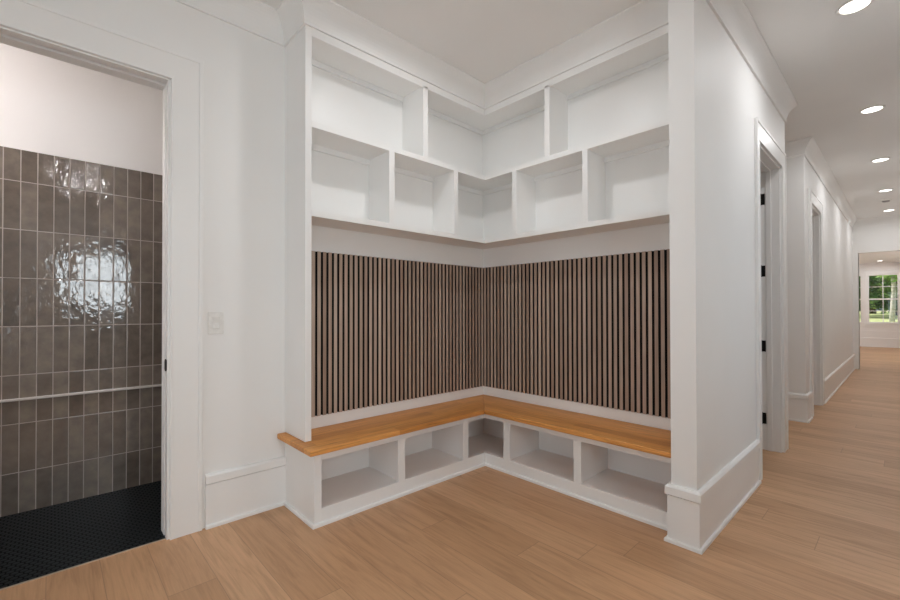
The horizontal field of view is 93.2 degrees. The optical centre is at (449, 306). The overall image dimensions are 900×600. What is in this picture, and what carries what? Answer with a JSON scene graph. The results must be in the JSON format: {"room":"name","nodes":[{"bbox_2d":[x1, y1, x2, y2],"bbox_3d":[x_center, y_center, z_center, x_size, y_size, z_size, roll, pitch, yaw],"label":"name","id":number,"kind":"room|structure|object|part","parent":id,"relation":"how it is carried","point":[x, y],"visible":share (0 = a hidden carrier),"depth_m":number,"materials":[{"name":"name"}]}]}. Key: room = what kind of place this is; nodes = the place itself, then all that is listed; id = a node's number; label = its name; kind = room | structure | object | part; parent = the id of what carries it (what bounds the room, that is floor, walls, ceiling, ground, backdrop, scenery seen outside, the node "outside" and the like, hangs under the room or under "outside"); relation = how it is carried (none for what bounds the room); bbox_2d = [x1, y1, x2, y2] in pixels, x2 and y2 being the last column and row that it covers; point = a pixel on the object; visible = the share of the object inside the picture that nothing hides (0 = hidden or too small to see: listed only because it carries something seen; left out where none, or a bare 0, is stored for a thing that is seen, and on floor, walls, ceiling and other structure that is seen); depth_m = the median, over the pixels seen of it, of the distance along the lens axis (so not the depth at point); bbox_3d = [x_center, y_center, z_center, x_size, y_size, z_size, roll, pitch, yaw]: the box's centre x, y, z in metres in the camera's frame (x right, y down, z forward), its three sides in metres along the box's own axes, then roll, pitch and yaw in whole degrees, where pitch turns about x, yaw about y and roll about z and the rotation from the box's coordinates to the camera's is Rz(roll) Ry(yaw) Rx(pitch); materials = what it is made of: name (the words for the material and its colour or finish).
{"room":"mudroom","nodes":[
{"label":"mudroom","id":0,"kind":"room"},
{"bbox_2d":[0,146,162,516],"bbox_3d":[-2.660,0.145,2.628,2.900,2.207,0.125,0,-1,-43],"label":"tiled wall","id":1,"kind":"structure","parent":0,"point":[81,241],"depth_m":2.76,"materials":[{"name":"tile"}]},
{"bbox_2d":[0,384,161,402],"bbox_3d":[-2.611,0.560,2.572,2.700,0.016,0.018,0,-1,-43],"label":"tile ledge","id":2,"kind":"object","parent":1,"relation":"attached to","point":[155,385],"visible":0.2,"depth_m":2.75,"materials":[{"name":"tile"}]},
{"bbox_2d":[0,43,162,174],"bbox_3d":[-2.666,-1.388,2.644,2.900,0.860,0.117,0,-1,-43],"label":"wall","id":3,"kind":"structure","parent":0,"point":[49,106],"depth_m":2.78,"materials":[{"name":"paint"}]},
{"bbox_2d":[32,0,298,538],"bbox_3d":[1.528,-0.271,5.215,14.850,3.065,0.140,0,-1,-43],"label":"wall","id":4,"kind":"structure","parent":0,"point":[244,167],"depth_m":2.52,"materials":[{"name":"paint"}]},
{"bbox_2d":[0,538,165,590],"bbox_3d":[-1.815,1.288,2.004,0.815,0.103,0.010,0,-1,-43],"label":"trim","id":5,"kind":"structure","parent":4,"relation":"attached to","point":[164,538],"depth_m":2.04,"materials":[{"name":"metal"}]},
{"bbox_2d":[0,0,203,539],"bbox_3d":[-1.853,-0.070,2.054,1.133,2.621,0.184,0,-1,-43],"label":"door frame","id":6,"kind":"structure","parent":4,"relation":"in","point":[29,25],"depth_m":2.30,"materials":[{"name":"wood"}]},
{"bbox_3d":[-1.532,0.314,2.293,0.005,0.066,0.042,0,-1,-43],"label":"strike plate","id":7,"kind":"part","parent":6,"relation":"part of","materials":[{"name":"black metal"}]},
{"bbox_2d":[208,312,223,333],"bbox_3d":[-1.338,0.091,2.433,0.082,0.128,0.009,0,-1,-43],"label":"light switch","id":8,"kind":"object","parent":4,"relation":"attached to","point":[215,319],"visible":1,"depth_m":2.43,"materials":[{"name":"white plastic"}]},
{"bbox_2d":[205,456,285,529],"bbox_3d":[-1.204,1.093,2.535,0.450,0.301,0.028,0,-1,-43],"label":"baseboard","id":9,"kind":"structure","parent":4,"relation":"attached to","point":[240,492],"depth_m":2.52,"materials":[{"name":"wood"}]},
{"bbox_2d":[285,25,502,441],"bbox_3d":[-0.274,-0.443,3.234,1.850,2.478,0.297,0,-1,-43],"label":"shelving","id":10,"kind":"object","parent":4,"relation":"attached to","point":[382,161],"visible":0.95,"depth_m":2.97,"materials":[{"name":"wood"}]},
{"bbox_3d":[-0.936,-0.435,2.616,0.040,2.453,0.297,0,-1,-43],"label":"panel","id":11,"kind":"part","parent":10,"relation":"part of","materials":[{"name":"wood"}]},
{"bbox_2d":[311,251,482,416],"bbox_3d":[-0.332,0.178,3.309,1.750,1.080,0.029,0,-1,-43],"label":"wall panel","id":12,"kind":"object","parent":10,"relation":"attached to","point":[384,330],"visible":0.95,"depth_m":3.18,"materials":[{"name":"brown wood"}]},
{"bbox_3d":[-0.348,-1.009,3.346,1.810,1.295,0.041,0,-1,-43],"label":"panel","id":13,"kind":"part","parent":10,"relation":"part of","materials":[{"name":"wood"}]},
{"bbox_3d":[-0.272,-1.646,3.059,1.523,0.075,0.020,0,-1,-43],"label":"rail","id":14,"kind":"part","parent":10,"relation":"part of","materials":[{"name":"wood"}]},
{"bbox_3d":[-0.267,-1.631,3.238,1.775,0.018,0.236,0,-1,-43],"label":"panel","id":15,"kind":"part","parent":10,"relation":"part of","materials":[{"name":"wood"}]},
{"bbox_3d":[-0.260,-1.083,3.226,1.775,0.036,0.256,0,-1,-43],"label":"shelf","id":16,"kind":"part","parent":10,"relation":"part of","materials":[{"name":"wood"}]},
{"bbox_3d":[-0.259,-0.552,3.222,1.775,0.036,0.256,0,-1,-43],"label":"panel","id":17,"kind":"part","parent":10,"relation":"part of","materials":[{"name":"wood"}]},
{"bbox_2d":[0,346,899,599],"bbox_3d":[6.098,1.320,6.025,22.650,0.120,7.100,0,-1,-43],"label":"floor","id":18,"kind":"structure","parent":0,"point":[822,522],"depth_m":2.22,"materials":[{"name":"brown wood"}]},
{"bbox_2d":[285,414,502,523],"bbox_3d":[-0.230,1.038,3.177,1.850,0.418,0.420,0,-1,-43],"label":"cubby","id":19,"kind":"object","parent":18,"relation":"on","point":[326,486],"visible":0.62,"depth_m":2.87,"materials":[{"name":"wood"}]},
{"bbox_3d":[-0.906,1.034,2.559,0.018,0.418,0.400,0,-1,-43],"label":"panel","id":20,"kind":"part","parent":19,"relation":"part of","materials":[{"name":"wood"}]},
{"bbox_3d":[-0.353,1.040,3.321,1.832,0.418,0.041,0,-1,-43],"label":"panel","id":21,"kind":"part","parent":19,"relation":"part of","materials":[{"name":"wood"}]},
{"bbox_3d":[-0.229,1.161,3.162,1.797,0.017,0.358,0,-1,-43],"label":"panel","id":22,"kind":"part","parent":19,"relation":"part of","materials":[{"name":"wood"}]},
{"bbox_2d":[277,394,670,457],"bbox_3d":[0.237,0.808,2.643,1.898,0.032,1.842,0,-1,-43],"label":"seat","id":23,"kind":"object","parent":19,"relation":"on","point":[326,439],"depth_m":2.84,"materials":[{"name":"brown wood"}]},
{"bbox_2d":[311,386,482,428],"bbox_3d":[-0.339,0.757,3.325,1.810,0.078,0.058,0,-1,-43],"label":"rail","id":24,"kind":"object","parent":23,"relation":"on","point":[360,413],"visible":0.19,"depth_m":3.18,"materials":[{"name":"wood"}]},
{"bbox_2d":[483,386,670,430],"bbox_3d":[0.932,0.755,3.253,0.050,0.078,1.784,0,-1,-43],"label":"rail","id":25,"kind":"object","parent":23,"relation":"on","point":[654,421],"visible":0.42,"depth_m":3.14,"materials":[{"name":"wood"}]},
{"bbox_2d":[284,463,666,530],"bbox_3d":[0.101,1.234,2.859,2.275,0.019,1.011,0,0,1],"label":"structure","id":26,"kind":"structure","parent":18,"relation":"on","point":[299,515],"depth_m":2.68,"materials":[{"name":"wood"}]},
{"bbox_2d":[483,414,670,525],"bbox_3d":[0.789,1.036,3.127,0.428,0.418,1.801,0,-1,-43],"label":"cubby","id":27,"kind":"object","parent":18,"relation":"on","point":[632,481],"visible":0.6,"depth_m":2.89,"materials":[{"name":"wood"}]},
{"bbox_3d":[0.906,1.158,2.990,0.373,0.017,1.442,0,-1,-43],"label":"panel","id":28,"kind":"part","parent":27,"relation":"part of","materials":[{"name":"wood"}]},
{"bbox_3d":[0.933,1.037,3.262,0.035,0.418,1.801,0,-1,-43],"label":"panel","id":29,"kind":"part","parent":27,"relation":"part of","materials":[{"name":"wood"}]},
{"bbox_2d":[259,0,899,219],"bbox_3d":[2.700,-1.875,4.080,15.000,0.120,5.350,0,-1,-43],"label":"ceiling","id":30,"kind":"structure","parent":0,"point":[835,67],"depth_m":3.00,"materials":[{"name":"paint"}]},
{"bbox_2d":[174,0,797,122],"bbox_3d":[-0.309,-1.748,2.015,7.484,0.160,2.050,0,-1,-43],"label":"crown molding","id":31,"kind":"structure","parent":30,"relation":"attached to","point":[279,26],"depth_m":2.77,"materials":[{"name":"wood"}]},
{"bbox_2d":[785,136,899,227],"bbox_3d":[3.026,-1.739,3.731,14.700,0.160,4.096,0,-1,-43],"label":"crown molding","id":32,"kind":"structure","parent":30,"relation":"attached to","point":[807,147],"depth_m":5.76,"materials":[{"name":"wood"}]},
{"bbox_2d":[835,0,873,15],"bbox_3d":[2.452,-1.824,2.578,0.176,0.008,0.176,0,-1,-43],"label":"recessed light","id":33,"kind":"object","parent":30,"relation":"in","point":[849,7],"visible":1,"depth_m":2.58,"materials":[{"name":"white plastic"}]},
{"bbox_2d":[859,105,885,113],"bbox_3d":[3.882,-1.815,3.913,0.176,0.008,0.176,0,-1,-43],"label":"recessed light","id":34,"kind":"object","parent":30,"relation":"in","point":[875,108],"visible":1,"depth_m":3.91,"materials":[{"name":"white plastic"}]},
{"bbox_2d":[870,157,890,162],"bbox_3d":[5.292,-1.806,5.231,0.176,0.008,0.176,0,-1,-43],"label":"recessed light","id":35,"kind":"object","parent":30,"relation":"in","point":[883,158],"visible":1,"depth_m":5.21,"materials":[{"name":"white plastic"}]},
{"bbox_2d":[878,189,893,191],"bbox_3d":[6.725,-1.797,6.569,0.176,0.008,0.176,0,-1,-43],"label":"recessed light","id":36,"kind":"object","parent":30,"relation":"in","point":[883,190],"visible":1,"depth_m":6.57,"materials":[{"name":"white plastic"}]},
{"bbox_2d":[668,0,852,490],"bbox_3d":[4.751,-0.274,5.535,9.702,3.065,0.140,0,-1,-43],"label":"wall","id":37,"kind":"structure","parent":0,"point":[715,99],"depth_m":2.41,"materials":[{"name":"paint"}]},
{"bbox_2d":[664,439,761,554],"bbox_3d":[1.663,1.089,2.626,1.288,0.301,0.180,0,-1,-43],"label":"baseboard","id":38,"kind":"object","parent":37,"relation":"attached to","point":[695,518],"visible":0.95,"depth_m":2.26,"materials":[{"name":"wood"}]},
{"bbox_2d":[754,117,788,479],"bbox_3d":[2.251,-0.050,3.723,1.071,2.594,0.952,0,-1,-43],"label":"door frame","id":39,"kind":"structure","parent":37,"relation":"in","point":[772,430],"depth_m":3.66,"materials":[{"name":"wood"}]},
{"bbox_2d":[808,188,824,416],"bbox_3d":[4.162,-0.041,5.491,1.078,2.599,0.897,0,-1,-43],"label":"door frame","id":40,"kind":"structure","parent":37,"relation":"in","point":[815,234],"depth_m":5.44,"materials":[{"name":"wood"}]},
{"bbox_2d":[825,354,854,403],"bbox_3d":[6.603,1.118,7.156,4.770,0.301,0.028,0,-1,-43],"label":"baseboard","id":41,"kind":"structure","parent":37,"relation":"attached to","point":[833,381],"depth_m":6.62,"materials":[{"name":"wood"}]},
{"bbox_2d":[786,155,806,394],"bbox_3d":[3.232,-0.273,5.376,0.100,3.065,1.951,0,-1,-43],"label":"wall","id":42,"kind":"structure","parent":0,"point":[795,167],"depth_m":4.68,"materials":[{"name":"paint"}]},
{"bbox_2d":[788,391,812,422],"bbox_3d":[3.296,1.109,5.402,0.298,0.301,1.979,0,-1,-43],"label":"baseboard","id":43,"kind":"structure","parent":42,"relation":"attached to","point":[799,405],"depth_m":4.66,"materials":[{"name":"wood"}]},
{"bbox_2d":[852,224,899,368],"bbox_3d":[8.897,-0.258,8.313,0.150,3.065,6.600,0,-1,-43],"label":"wall","id":44,"kind":"structure","parent":0,"point":[883,237],"depth_m":8.69,"materials":[{"name":"paint"}]},
{"bbox_2d":[858,250,899,368],"bbox_3d":[8.766,0.081,8.451,0.160,2.390,0.941,0,-1,-43],"label":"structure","id":45,"kind":"structure","parent":44,"relation":"attached to","point":[891,250],"depth_m":8.74,"materials":[{"name":"wood"}]},
{"bbox_2d":[859,262,899,338],"bbox_3d":[14.452,-0.066,13.499,0.150,2.750,6.600,0,-1,-43],"label":"wall","id":46,"kind":"structure","parent":0,"point":[887,266],"depth_m":13.87,"materials":[{"name":"paint"}]},
{"bbox_2d":[859,272,864,326],"bbox_3d":[13.514,-0.254,14.468,0.200,1.825,0.847,0,-1,-43],"label":"window","id":47,"kind":"structure","parent":46,"relation":"in","point":[861,274],"depth_m":14.15,"materials":[{"name":"wood"}]},
{"bbox_3d":[13.532,-0.264,14.485,0.150,1.585,0.709,0,-1,-43],"label":"frame","id":48,"kind":"part","parent":47,"relation":"part of","materials":[{"name":"wood"}]},
{"bbox_2d":[860,337,899,347],"bbox_3d":[14.389,1.158,13.428,0.028,0.301,6.300,0,-1,-43],"label":"baseboard","id":49,"kind":"structure","parent":46,"relation":"attached to","point":[864,342],"depth_m":13.84,"materials":[{"name":"wood"}]},
{"bbox_2d":[860,330,899,331],"bbox_3d":[14.394,0.793,13.437,0.012,0.030,6.300,0,-1,-43],"label":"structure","id":50,"kind":"structure","parent":46,"relation":"attached to","point":[860,330],"depth_m":13.82,"materials":[{"name":"wood"}]},
{"bbox_2d":[864,270,899,326],"bbox_3d":[14.093,-0.260,13.847,0.200,1.825,0.847,0,-1,-43],"label":"window","id":51,"kind":"structure","parent":46,"relation":"in","point":[890,272],"depth_m":13.85,"materials":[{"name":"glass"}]},
{"bbox_3d":[14.047,0.587,13.796,0.070,0.130,0.847,0,-1,-43],"label":"sill","id":52,"kind":"part","parent":51,"relation":"part of","materials":[{"name":"wood"}]},
{"bbox_2d":[859,251,899,263],"bbox_3d":[11.745,-1.518,10.986,7.650,0.120,6.600,0,-1,-43],"label":"ceiling","id":53,"kind":"structure","parent":0,"point":[866,258],"depth_m":12.46,"materials":[{"name":"paint"}]},
{"bbox_3d":[0.966,-0.286,3.334,0.100,3.065,1.842,0,-1,-43],"label":"wall","id":54,"kind":"structure","parent":0,"visible":0},
{"bbox_2d":[483,24,669,267],"bbox_3d":[0.837,-1.025,3.193,0.287,1.320,1.801,0,-1,-43],"label":"shelving","id":55,"kind":"object","parent":54,"relation":"attached to","point":[579,156],"visible":0.77,"depth_m":3.08,"materials":[{"name":"wood"}]},
{"bbox_3d":[0.826,-1.649,3.013,0.020,0.075,1.545,0,-1,-43],"label":"rail","id":56,"kind":"part","parent":55,"relation":"part of","materials":[{"name":"wood"}]},
{"bbox_3d":[0.911,-1.087,3.088,0.252,0.036,1.545,0,-1,-43],"label":"shelf","id":57,"kind":"part","parent":55,"relation":"part of","materials":[{"name":"wood"}]},
{"bbox_3d":[0.912,-0.556,3.083,0.252,0.036,1.545,0,-1,-43],"label":"panel","id":58,"kind":"part","parent":55,"relation":"part of","materials":[{"name":"wood"}]},
{"bbox_3d":[0.911,-1.635,3.107,0.232,0.018,1.565,0,-1,-43],"label":"panel","id":59,"kind":"part","parent":55,"relation":"part of","materials":[{"name":"wood"}]},
{"bbox_2d":[483,249,670,418],"bbox_3d":[0.913,0.176,3.251,0.028,1.080,1.797,0,-1,-43],"label":"wall panel","id":60,"kind":"object","parent":54,"relation":"attached to","point":[595,330],"visible":0.91,"depth_m":3.14,"materials":[{"name":"brown wood"}]},
{"label":"outside","id":61,"kind":"structure","parent":0,"visible":0},
{"bbox_2d":[859,311,897,321],"bbox_3d":[40.178,1.078,37.517,70.050,1.477,80.000,0,-1,-43],"label":"ground","id":62,"kind":"structure","parent":61,"point":[878,317],"depth_m":22.97,"materials":[{"name":"green plant"}]},
{"bbox_2d":[859,276,897,312],"bbox_3d":[22.162,-2.466,23.002,4.845,6.247,3.798,0,-1,16],"label":"leafy tree","id":63,"kind":"object","parent":62,"relation":"on","point":[873,281],"visible":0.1,"depth_m":22.72,"materials":[{"name":"green plant"}]},
{"bbox_2d":[869,276,890,313],"bbox_3d":[31.297,-4.668,30.793,9.067,11.082,9.604,0,-1,-28],"label":"leafy tree","id":64,"kind":"object","parent":62,"relation":"on","point":[874,311],"visible":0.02,"depth_m":31.08,"materials":[{"name":"green plant"}]},
{"bbox_2d":[869,276,897,314],"bbox_3d":[27.112,-3.477,26.203,6.070,8.117,6.436,0,0,13],"label":"leafy tree","id":65,"kind":"object","parent":62,"relation":"on","point":[887,290],"visible":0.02,"depth_m":26.30,"materials":[{"name":"green plant"}]},
{"bbox_2d":[876,275,896,321],"bbox_3d":[20.345,-2.955,19.623,3.738,7.398,3.464,0,-1,-43],"label":"birch tree","id":66,"kind":"object","parent":62,"relation":"on","point":[893,277],"visible":0.02,"depth_m":19.70,"materials":[{"name":"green plant"}]}
]}

